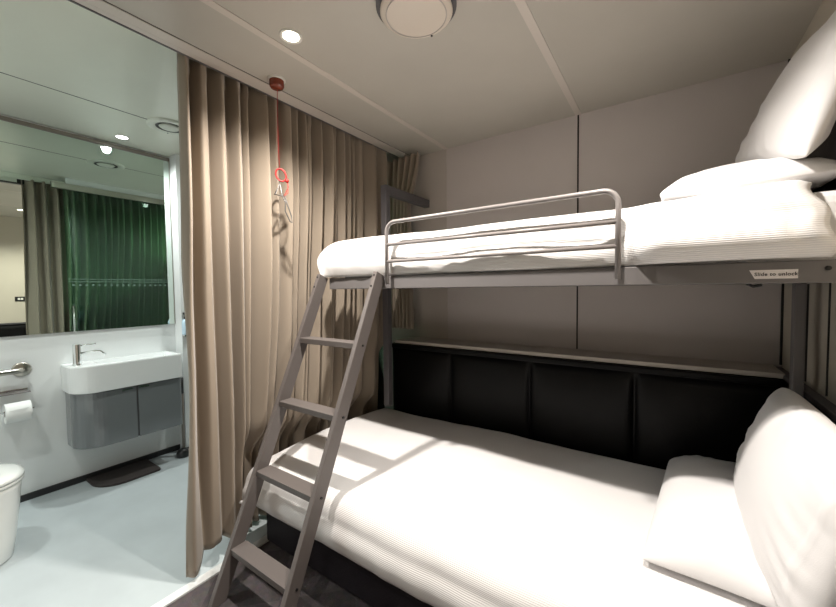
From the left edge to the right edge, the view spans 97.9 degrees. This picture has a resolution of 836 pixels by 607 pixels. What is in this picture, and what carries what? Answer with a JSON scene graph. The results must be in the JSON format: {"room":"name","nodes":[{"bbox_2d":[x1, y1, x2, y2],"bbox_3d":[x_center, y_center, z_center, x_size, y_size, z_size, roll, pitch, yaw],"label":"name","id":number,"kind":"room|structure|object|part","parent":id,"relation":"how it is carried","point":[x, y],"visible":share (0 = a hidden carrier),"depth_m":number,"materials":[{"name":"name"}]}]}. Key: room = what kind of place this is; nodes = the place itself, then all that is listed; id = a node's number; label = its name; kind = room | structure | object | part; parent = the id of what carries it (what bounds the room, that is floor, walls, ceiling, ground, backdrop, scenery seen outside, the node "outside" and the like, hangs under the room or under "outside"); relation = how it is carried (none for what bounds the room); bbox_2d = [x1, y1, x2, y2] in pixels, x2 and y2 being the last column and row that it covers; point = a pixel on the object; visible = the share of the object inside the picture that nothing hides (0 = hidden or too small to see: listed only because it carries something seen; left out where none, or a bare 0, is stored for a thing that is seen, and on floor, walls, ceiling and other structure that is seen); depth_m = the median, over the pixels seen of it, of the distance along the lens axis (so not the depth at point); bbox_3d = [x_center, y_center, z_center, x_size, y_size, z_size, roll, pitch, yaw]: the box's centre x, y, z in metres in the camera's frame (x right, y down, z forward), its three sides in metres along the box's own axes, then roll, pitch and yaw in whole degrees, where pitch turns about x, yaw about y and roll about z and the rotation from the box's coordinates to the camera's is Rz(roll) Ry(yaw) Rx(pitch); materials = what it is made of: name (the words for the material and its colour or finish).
{"room":"hotel bedroom","nodes":[
{"label":"hotel bedroom","id":0,"kind":"room"},
{"bbox_2d":[0,114,179,494],"bbox_3d":[-2.216,0.027,2.724,0.100,2.380,2.836,1,3,34],"label":"wall","id":1,"kind":"structure","parent":0,"point":[39,444],"depth_m":2.40,"materials":[{"name":"white paint"}]},
{"bbox_2d":[0,362,31,376],"bbox_3d":[-2.590,0.422,2.028,0.074,0.088,0.620,1,3,34],"label":"grab rail","id":2,"kind":"object","parent":1,"relation":"attached to","point":[21,369],"visible":1,"depth_m":2.25,"materials":[{"name":"silver metal"}]},
{"bbox_3d":[-2.590,0.422,2.027,0.073,0.032,0.563,1,3,34],"label":"rail","id":3,"kind":"part","parent":2,"relation":"part of","materials":[{"name":"silver metal"}]},
{"bbox_2d":[0,387,33,413],"bbox_3d":[-2.466,0.594,2.226,0.060,0.130,0.154,1,3,34],"label":"toilet roll holder","id":4,"kind":"object","parent":1,"relation":"attached to","point":[20,390],"visible":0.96,"depth_m":2.23,"materials":[{"name":"silver metal"}]},
{"bbox_3d":[-2.490,0.542,2.236,0.009,0.027,0.130,1,3,34],"label":"wall plate","id":5,"kind":"part","parent":4,"relation":"part of","materials":[{"name":"silver metal"}]},
{"bbox_2d":[3,400,32,423],"bbox_3d":[-2.441,0.661,2.220,0.120,0.118,0.108,1,3,34],"label":"toilet roll","id":6,"kind":"object","parent":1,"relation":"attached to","point":[22,410],"visible":0.99,"depth_m":2.19,"materials":[{"name":"white paper"}]},
{"bbox_2d":[0,115,175,336],"bbox_3d":[-2.449,-0.465,2.264,0.019,1.325,1.642,1,3,34],"label":"mirror glass","id":7,"kind":"object","parent":1,"relation":"attached to","point":[86,244],"visible":1,"depth_m":2.48,"materials":[{"name":"silver"}]},
{"bbox_3d":[-2.457,-1.114,2.237,0.019,0.024,1.641,1,3,34],"label":"frame","id":8,"kind":"part","parent":7,"relation":"part of","materials":[{"name":"grey"}]},
{"bbox_2d":[20,444,179,502],"bbox_3d":[-2.433,1.216,2.333,0.012,0.040,1.650,1,3,34],"label":"baseboard","id":9,"kind":"structure","parent":1,"relation":"attached to","point":[40,492],"depth_m":2.52,"materials":[{"name":"black plastic"}]},
{"bbox_2d":[65,377,182,449],"bbox_3d":[-2.078,0.755,2.615,0.265,0.362,0.608,1,3,34],"label":"vanity cabinet","id":10,"kind":"object","parent":1,"relation":"attached to","point":[100,419],"visible":0.84,"depth_m":2.48,"materials":[{"name":"grey metal"}]},
{"bbox_3d":[-2.143,0.764,2.437,0.403,0.360,0.142,-1,2,-18],"label":"door","id":11,"kind":"part","parent":10,"relation":"part of","materials":[{"name":"grey"}]},
{"bbox_2d":[61,351,181,394],"bbox_3d":[-2.083,0.482,2.599,0.268,0.178,0.622,1,3,34],"label":"washbasin","id":12,"kind":"object","parent":10,"relation":"in","point":[101,375],"visible":1,"depth_m":2.48,"materials":[{"name":"white ceramic"}]},
{"bbox_2d":[72,343,105,365],"bbox_3d":[-2.184,0.332,2.417,0.174,0.138,0.054,-2,3,-33],"label":"tap","id":13,"kind":"object","parent":12,"relation":"on","point":[76,348],"visible":1,"depth_m":2.38,"materials":[{"name":"silver metal"}]},
{"bbox_3d":[-2.168,0.332,2.435,0.128,0.042,0.015,-3,3,-39],"label":"spout","id":14,"kind":"part","parent":13,"relation":"part of","materials":[{"name":"silver metal"}]},
{"bbox_3d":[-1.899,0.751,2.689,0.033,0.360,0.280,1,3,34],"label":"door","id":15,"kind":"part","parent":10,"relation":"part of","materials":[{"name":"grey"}]},
{"bbox_2d":[0,450,266,606],"bbox_3d":[-1.548,1.276,2.329,1.680,0.100,2.836,1,3,34],"label":"floor","id":16,"kind":"structure","parent":0,"point":[82,544],"depth_m":1.87,"materials":[{"name":"plastic"}]},
{"bbox_2d":[0,463,24,565],"bbox_3d":[-2.230,1.055,1.608,0.378,0.417,0.685,1,3,34],"label":"toilet","id":17,"kind":"object","parent":16,"relation":"on","point":[11,475],"visible":1,"depth_m":1.77,"materials":[{"name":"white ceramic"}]},
{"bbox_3d":[-2.233,0.884,1.601,0.376,0.015,0.683,1,3,34],"label":"seat","id":18,"kind":"part","parent":17,"relation":"part of","materials":[{"name":"white plastic"}]},
{"bbox_3d":[-2.233,0.860,1.600,0.378,0.028,0.685,1,3,34],"label":"lid","id":19,"kind":"part","parent":17,"relation":"part of","materials":[{"name":"white ceramic"}]},
{"bbox_2d":[86,459,160,487],"bbox_3d":[-2.085,1.215,2.589,0.271,0.014,0.355,1,3,34],"label":"floor mat","id":20,"kind":"object","parent":16,"relation":"on","point":[139,469],"visible":1,"depth_m":2.57,"materials":[{"name":"grey rubber"}]},
{"bbox_2d":[176,377,188,458],"bbox_3d":[-1.860,0.895,2.866,0.090,0.624,0.090,1,3,34],"label":"squeegee","id":21,"kind":"object","parent":16,"relation":"on","point":[183,452],"visible":0.9,"depth_m":2.87,"materials":[{"name":"brown plastic"}]},
{"bbox_2d":[378,346,384,409],"bbox_3d":[-0.672,0.068,2.458,0.027,2.258,1.332,1,3,34],"label":"curtain","id":22,"kind":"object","parent":16,"relation":"on","point":[381,405],"depth_m":3.00,"materials":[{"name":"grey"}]},
{"bbox_2d":[168,154,188,447],"bbox_3d":[-1.903,0.013,2.984,0.123,2.380,0.122,1,3,34],"label":"wall","id":23,"kind":"structure","parent":0,"point":[174,160],"depth_m":2.92,"materials":[{"name":"white paint"}]},
{"bbox_2d":[182,312,185,335],"bbox_3d":[-1.860,0.165,2.917,0.056,0.190,0.056,1,3,34],"label":"soap dispenser","id":24,"kind":"object","parent":23,"relation":"attached to","point":[183,321],"visible":0.38,"depth_m":2.89,"materials":[{"name":"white plastic"}]},
{"bbox_2d":[182,319,185,334],"bbox_3d":[-1.859,0.187,2.918,0.056,0.126,0.056,1,3,34],"label":"bottle","id":25,"kind":"object","parent":24,"relation":"on","point":[183,322],"depth_m":2.89,"materials":[{"name":"white plastic"}]},
{"bbox_2d":[0,0,388,156],"bbox_3d":[-1.573,-1.202,2.225,1.693,0.100,2.836,1,3,34],"label":"ceiling","id":26,"kind":"structure","parent":0,"point":[64,46],"depth_m":1.81,"materials":[{"name":"white paint"}]},
{"bbox_2d":[114,134,129,139],"bbox_3d":[-2.059,-1.155,2.533,0.087,0.006,0.087,1,3,34],"label":"recessed light","id":27,"kind":"object","parent":26,"relation":"in","point":[122,137],"visible":1,"depth_m":2.53,"materials":[{"name":"white plastic"}]},
{"bbox_2d":[146,117,178,134],"bbox_3d":[-1.622,-1.149,2.379,0.250,0.016,0.250,1,3,34],"label":"ceiling vent","id":28,"kind":"object","parent":26,"relation":"in","point":[164,125],"visible":0.77,"depth_m":2.34,"materials":[{"name":"white plastic"}]},
{"bbox_2d":[68,0,397,157],"bbox_3d":[-0.953,-1.088,1.807,0.261,0.108,2.633,1,3,34],"label":"door track","id":29,"kind":"object","parent":26,"relation":"attached to","point":[72,1],"visible":0.11,"depth_m":1.60,"materials":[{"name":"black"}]},
{"bbox_3d":[-0.628,-1.141,2.118,0.030,0.033,1.360,1,3,34],"label":"rail","id":30,"kind":"object","parent":26,"relation":"attached to","visible":0},
{"bbox_2d":[177,53,386,577],"bbox_3d":[-0.686,0.033,2.180,0.275,2.315,1.413,1,3,34],"label":"curtain","id":31,"kind":"object","parent":30,"relation":"hanging from","point":[249,272],"visible":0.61,"depth_m":1.87,"materials":[{"name":"beige fabric"}]},
{"bbox_2d":[167,541,371,606],"bbox_3d":[-0.284,1.329,0.632,2.232,0.100,4.216,1,3,34],"label":"floor","id":32,"kind":"structure","parent":0,"point":[247,589],"depth_m":1.57,"materials":[{"name":"carpet"}]},
{"bbox_2d":[151,535,268,606],"bbox_3d":[-0.836,1.283,1.843,0.045,0.108,2.636,1,3,34],"label":"trim","id":33,"kind":"structure","parent":32,"relation":"on","point":[195,583],"depth_m":1.61,"materials":[{"name":"white"}]},
{"bbox_2d":[208,271,383,606],"bbox_3d":[-0.509,0.549,1.615,0.422,1.384,0.666,1,3,34],"label":"ladder","id":34,"kind":"object","parent":32,"relation":"on","point":[287,581],"visible":1,"depth_m":1.56,"materials":[{"name":"grey metal"}]},
{"bbox_2d":[239,408,766,606],"bbox_3d":[0.292,0.986,1.694,2.134,0.463,1.137,1,3,34],"label":"platform bed","id":35,"kind":"object","parent":32,"relation":"on","point":[418,511],"visible":0.79,"depth_m":1.40,"materials":[{"name":"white fabric"}]},
{"bbox_2d":[642,455,777,606],"bbox_3d":[1.059,0.695,1.274,0.366,0.160,0.785,0,2,39],"label":"pillow","id":36,"kind":"object","parent":35,"relation":"on","point":[697,530],"visible":0.61,"depth_m":1.08,"materials":[{"name":"white fabric"}]},
{"bbox_2d":[732,388,835,606],"bbox_3d":[1.055,0.521,1.026,0.210,0.452,0.688,1,3,32],"label":"pillow","id":37,"kind":"object","parent":36,"relation":"on","point":[784,476],"visible":0.97,"depth_m":0.89,"materials":[{"name":"white fabric"}]},
{"bbox_2d":[329,184,835,405],"bbox_3d":[0.591,0.240,1.827,1.937,1.958,0.966,1,3,34],"label":"frame","id":38,"kind":"object","parent":32,"relation":"on","point":[799,273],"visible":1,"depth_m":1.28,"materials":[{"name":"grey metal"}]},
{"bbox_3d":[-0.200,-0.044,2.342,0.043,1.413,0.042,1,3,34],"label":"post","id":39,"kind":"part","parent":38,"relation":"part of","materials":[{"name":"grey metal"}]},
{"bbox_3d":[-0.064,-0.732,2.526,0.043,0.056,0.472,1,3,34],"label":"wall arm","id":40,"kind":"part","parent":38,"relation":"part of","materials":[{"name":"grey metal"}]},
{"bbox_2d":[385,188,621,283],"bbox_3d":[0.246,-0.231,1.427,0.965,0.294,0.018,1,3,34],"label":"guard rail","id":41,"kind":"object","parent":38,"relation":"attached to","point":[618,204],"visible":1,"depth_m":1.32,"materials":[{"name":"grey metal"}]},
{"bbox_2d":[317,180,835,277],"bbox_3d":[0.498,-0.233,1.757,2.027,0.242,0.904,1,3,34],"label":"mattress","id":42,"kind":"object","parent":38,"relation":"on","point":[783,220],"visible":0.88,"depth_m":1.11,"materials":[{"name":"white fabric"}]},
{"bbox_2d":[660,157,835,201],"bbox_3d":[1.132,-0.410,1.316,0.420,0.144,0.640,1,3,34],"label":"pillow","id":43,"kind":"object","parent":42,"relation":"on","point":[819,171],"visible":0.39,"depth_m":1.06,"materials":[{"name":"white fabric"}]},
{"bbox_2d":[735,10,835,162],"bbox_3d":[1.161,-0.637,1.103,0.200,0.483,0.708,1,3,32],"label":"pillow","id":44,"kind":"object","parent":43,"relation":"on","point":[797,115],"visible":0.84,"depth_m":0.98,"materials":[{"name":"white fabric"}]},
{"bbox_3d":[0.330,-0.094,1.430,1.930,0.059,0.035,1,3,34],"label":"rail","id":45,"kind":"part","parent":38,"relation":"part of","materials":[{"name":"grey metal"}]},
{"bbox_3d":[0.816,-0.129,2.142,1.930,0.059,0.035,1,3,34],"label":"rail","id":46,"kind":"part","parent":38,"relation":"part of","materials":[{"name":"grey metal"}]},
{"bbox_3d":[0.956,-0.079,0.981,0.096,0.024,0.002,1,3,34],"label":"label plate","id":47,"kind":"part","parent":38,"relation":"part of","materials":[{"name":"white plastic"}]},
{"bbox_3d":[1.354,0.580,1.311,0.030,1.303,0.042,1,3,34],"label":"post","id":48,"kind":"part","parent":38,"relation":"part of","materials":[{"name":"grey metal"}]},
{"bbox_2d":[105,0,822,155],"bbox_3d":[-0.278,-1.068,0.511,2.146,0.100,4.216,1,3,34],"label":"ceiling","id":49,"kind":"structure","parent":0,"point":[484,75],"depth_m":1.54,"materials":[{"name":"paint"}]},
{"bbox_2d":[267,74,285,120],"bbox_3d":[-0.618,-0.888,1.492,0.084,0.292,0.425,-1,2,-11],"label":"switch","id":50,"kind":"object","parent":49,"relation":"attached to","point":[277,82],"depth_m":1.70,"materials":[{"name":"red plastic"}]},
{"bbox_3d":[-0.669,-1.057,1.723,0.080,0.010,0.080,1,3,34],"label":"plate","id":51,"kind":"part","parent":50,"relation":"part of","materials":[{"name":"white plastic"}]},
{"bbox_3d":[-0.680,-0.847,1.775,0.005,0.356,0.070,-2,2,-22],"label":"cord","id":52,"kind":"part","parent":50,"relation":"part of","materials":[{"name":"red fabric"}]},
{"bbox_2d":[274,162,292,222],"bbox_3d":[-0.631,-0.488,1.597,0.084,0.205,0.464,-1,2,-11],"label":"pull cord","id":53,"kind":"object","parent":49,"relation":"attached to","point":[286,180],"depth_m":1.82,"materials":[{"name":"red plastic"}]},
{"bbox_2d":[279,28,302,43],"bbox_3d":[-0.500,-1.050,1.433,0.087,0.006,0.087,1,3,34],"label":"recessed light","id":54,"kind":"object","parent":49,"relation":"in","point":[291,36],"visible":1,"depth_m":1.43,"materials":[{"name":"white plastic"}]},
{"bbox_2d":[387,151,419,328],"bbox_3d":[-0.105,-0.447,2.737,0.345,1.275,0.087,1,3,42],"label":"curtain","id":55,"kind":"object","parent":49,"relation":"hanging from","point":[402,173],"visible":0.59,"depth_m":2.72,"materials":[{"name":"beige fabric"}]},
{"bbox_2d":[376,0,456,38],"bbox_3d":[-0.006,-1.032,1.285,0.284,0.042,0.284,1,3,34],"label":"ceiling vent","id":56,"kind":"object","parent":49,"relation":"in","point":[415,19],"visible":1,"depth_m":1.28,"materials":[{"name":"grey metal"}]},
{"bbox_2d":[383,60,787,408],"bbox_3d":[0.190,-0.003,2.738,3.857,2.380,0.100,1,3,34],"label":"wall","id":57,"kind":"structure","parent":0,"point":[635,149],"depth_m":2.05,"materials":[{"name":"paint"}]},
{"bbox_2d":[0,72,144,118],"bbox_3d":[-1.706,-1.151,2.259,0.006,0.002,2.736,1,3,34],"label":"trim","id":58,"kind":"structure","parent":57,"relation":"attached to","point":[0,72],"depth_m":1.98,"materials":[{"name":"black"}]},
{"bbox_2d":[73,0,408,157],"bbox_3d":[-0.797,-1.088,1.702,0.051,0.064,2.635,1,3,34],"label":"trim","id":59,"kind":"structure","parent":57,"relation":"attached to","point":[100,4],"depth_m":1.59,"materials":[{"name":"beige metal"}]},
{"bbox_2d":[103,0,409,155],"bbox_3d":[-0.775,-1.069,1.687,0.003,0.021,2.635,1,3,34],"label":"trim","id":60,"kind":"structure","parent":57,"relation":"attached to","point":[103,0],"depth_m":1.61,"materials":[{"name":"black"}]},
{"bbox_2d":[200,0,447,149],"bbox_3d":[-0.928,-1.027,0.957,0.032,0.004,4.015,1,3,34],"label":"trim","id":61,"kind":"structure","parent":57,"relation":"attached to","point":[211,3],"depth_m":1.59,"materials":[{"name":"beige metal"}]},
{"bbox_2d":[446,171,447,338],"bbox_3d":[0.212,-0.425,2.646,0.004,1.370,0.012,1,3,34],"label":"trim","id":62,"kind":"structure","parent":57,"relation":"attached to","point":[446,171],"depth_m":2.64,"materials":[{"name":"brown laminate"}]},
{"bbox_2d":[514,0,580,115],"bbox_3d":[-0.199,-1.016,0.459,0.032,0.004,4.015,1,3,34],"label":"trim","id":63,"kind":"structure","parent":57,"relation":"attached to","point":[522,6],"depth_m":1.53,"materials":[{"name":"beige metal"}]},
{"bbox_2d":[576,115,578,348],"bbox_3d":[0.943,-0.414,2.147,0.008,1.370,0.013,1,3,34],"label":"trim","id":64,"kind":"structure","parent":57,"relation":"attached to","point":[577,115],"depth_m":2.13,"materials":[{"name":"black metal"}]},
{"bbox_2d":[392,342,781,469],"bbox_3d":[0.716,0.741,2.192,2.074,0.885,0.228,1,3,34],"label":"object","id":65,"kind":"object","parent":57,"relation":"attached to","point":[642,415],"visible":0.53,"depth_m":1.93,"materials":[{"name":"black leather"}]},
{"bbox_2d":[393,348,450,421],"bbox_3d":[0.009,0.738,2.558,0.485,0.818,0.036,1,3,34],"label":"cushion","id":66,"kind":"object","parent":65,"relation":"on","point":[421,376],"depth_m":2.52,"materials":[{"name":"black leather"}]},
{"bbox_2d":[451,354,528,438],"bbox_3d":[0.428,0.745,2.272,0.521,0.818,0.036,1,3,34],"label":"cushion","id":67,"kind":"object","parent":65,"relation":"on","point":[490,392],"depth_m":2.23,"materials":[{"name":"black leather"}]},
{"bbox_2d":[530,363,633,462],"bbox_3d":[0.863,0.751,1.975,0.524,0.818,0.036,1,3,34],"label":"cushion","id":68,"kind":"object","parent":65,"relation":"on","point":[579,407],"depth_m":1.94,"materials":[{"name":"black leather"}]},
{"bbox_2d":[395,337,784,378],"bbox_3d":[0.740,0.286,2.180,2.052,0.022,0.217,1,3,34],"label":"wall shelf","id":69,"kind":"object","parent":65,"relation":"on","point":[716,366],"visible":0.98,"depth_m":1.91,"materials":[{"name":"beige laminate"}]},
{"bbox_2d":[634,374,778,469],"bbox_3d":[1.299,0.758,1.678,0.524,0.818,0.036,1,3,34],"label":"cushion","id":70,"kind":"object","parent":65,"relation":"on","point":[676,415],"depth_m":1.68,"materials":[{"name":"black leather"}]},
{"bbox_2d":[779,59,790,364],"bbox_3d":[1.662,-0.402,1.648,0.010,1.370,0.010,1,3,34],"label":"trim","id":71,"kind":"structure","parent":57,"relation":"attached to","point":[782,285],"depth_m":1.67,"materials":[{"name":"black"}]},
{"bbox_2d":[782,0,835,404],"bbox_3d":[0.582,0.144,-0.017,0.100,2.300,4.016,1,3,34],"label":"wall","id":72,"kind":"structure","parent":0,"point":[818,292],"depth_m":1.28,"materials":[{"name":"white paint"}]},
{"bbox_2d":[776,367,835,424],"bbox_3d":[1.218,0.772,1.054,0.037,0.902,1.550,1,3,34],"label":"upholstery","id":73,"kind":"object","parent":72,"relation":"attached to","point":[818,401],"visible":0.02,"depth_m":1.21,"materials":[{"name":"black leather"}]},
{"bbox_2d":[804,284,809,381],"bbox_3d":[1.486,0.111,1.399,0.008,0.370,0.065,1,3,34],"label":"trim","id":74,"kind":"structure","parent":72,"relation":"attached to","point":[808,285],"depth_m":1.37,"materials":[{"name":"black"}]},
{"bbox_2d":[804,121,835,192],"bbox_3d":[1.330,-0.465,1.190,0.037,0.280,0.900,1,3,34],"label":"headboard","id":75,"kind":"object","parent":72,"relation":"attached to","point":[827,149],"visible":0.16,"depth_m":1.12,"materials":[{"name":"black leather"}]},
{"bbox_2d":[825,283,830,395],"bbox_3d":[1.340,-0.379,1.173,0.006,1.370,0.006,1,3,34],"label":"trim","id":76,"kind":"structure","parent":72,"relation":"attached to","point":[829,299],"depth_m":1.19,"materials":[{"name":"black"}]}
]}

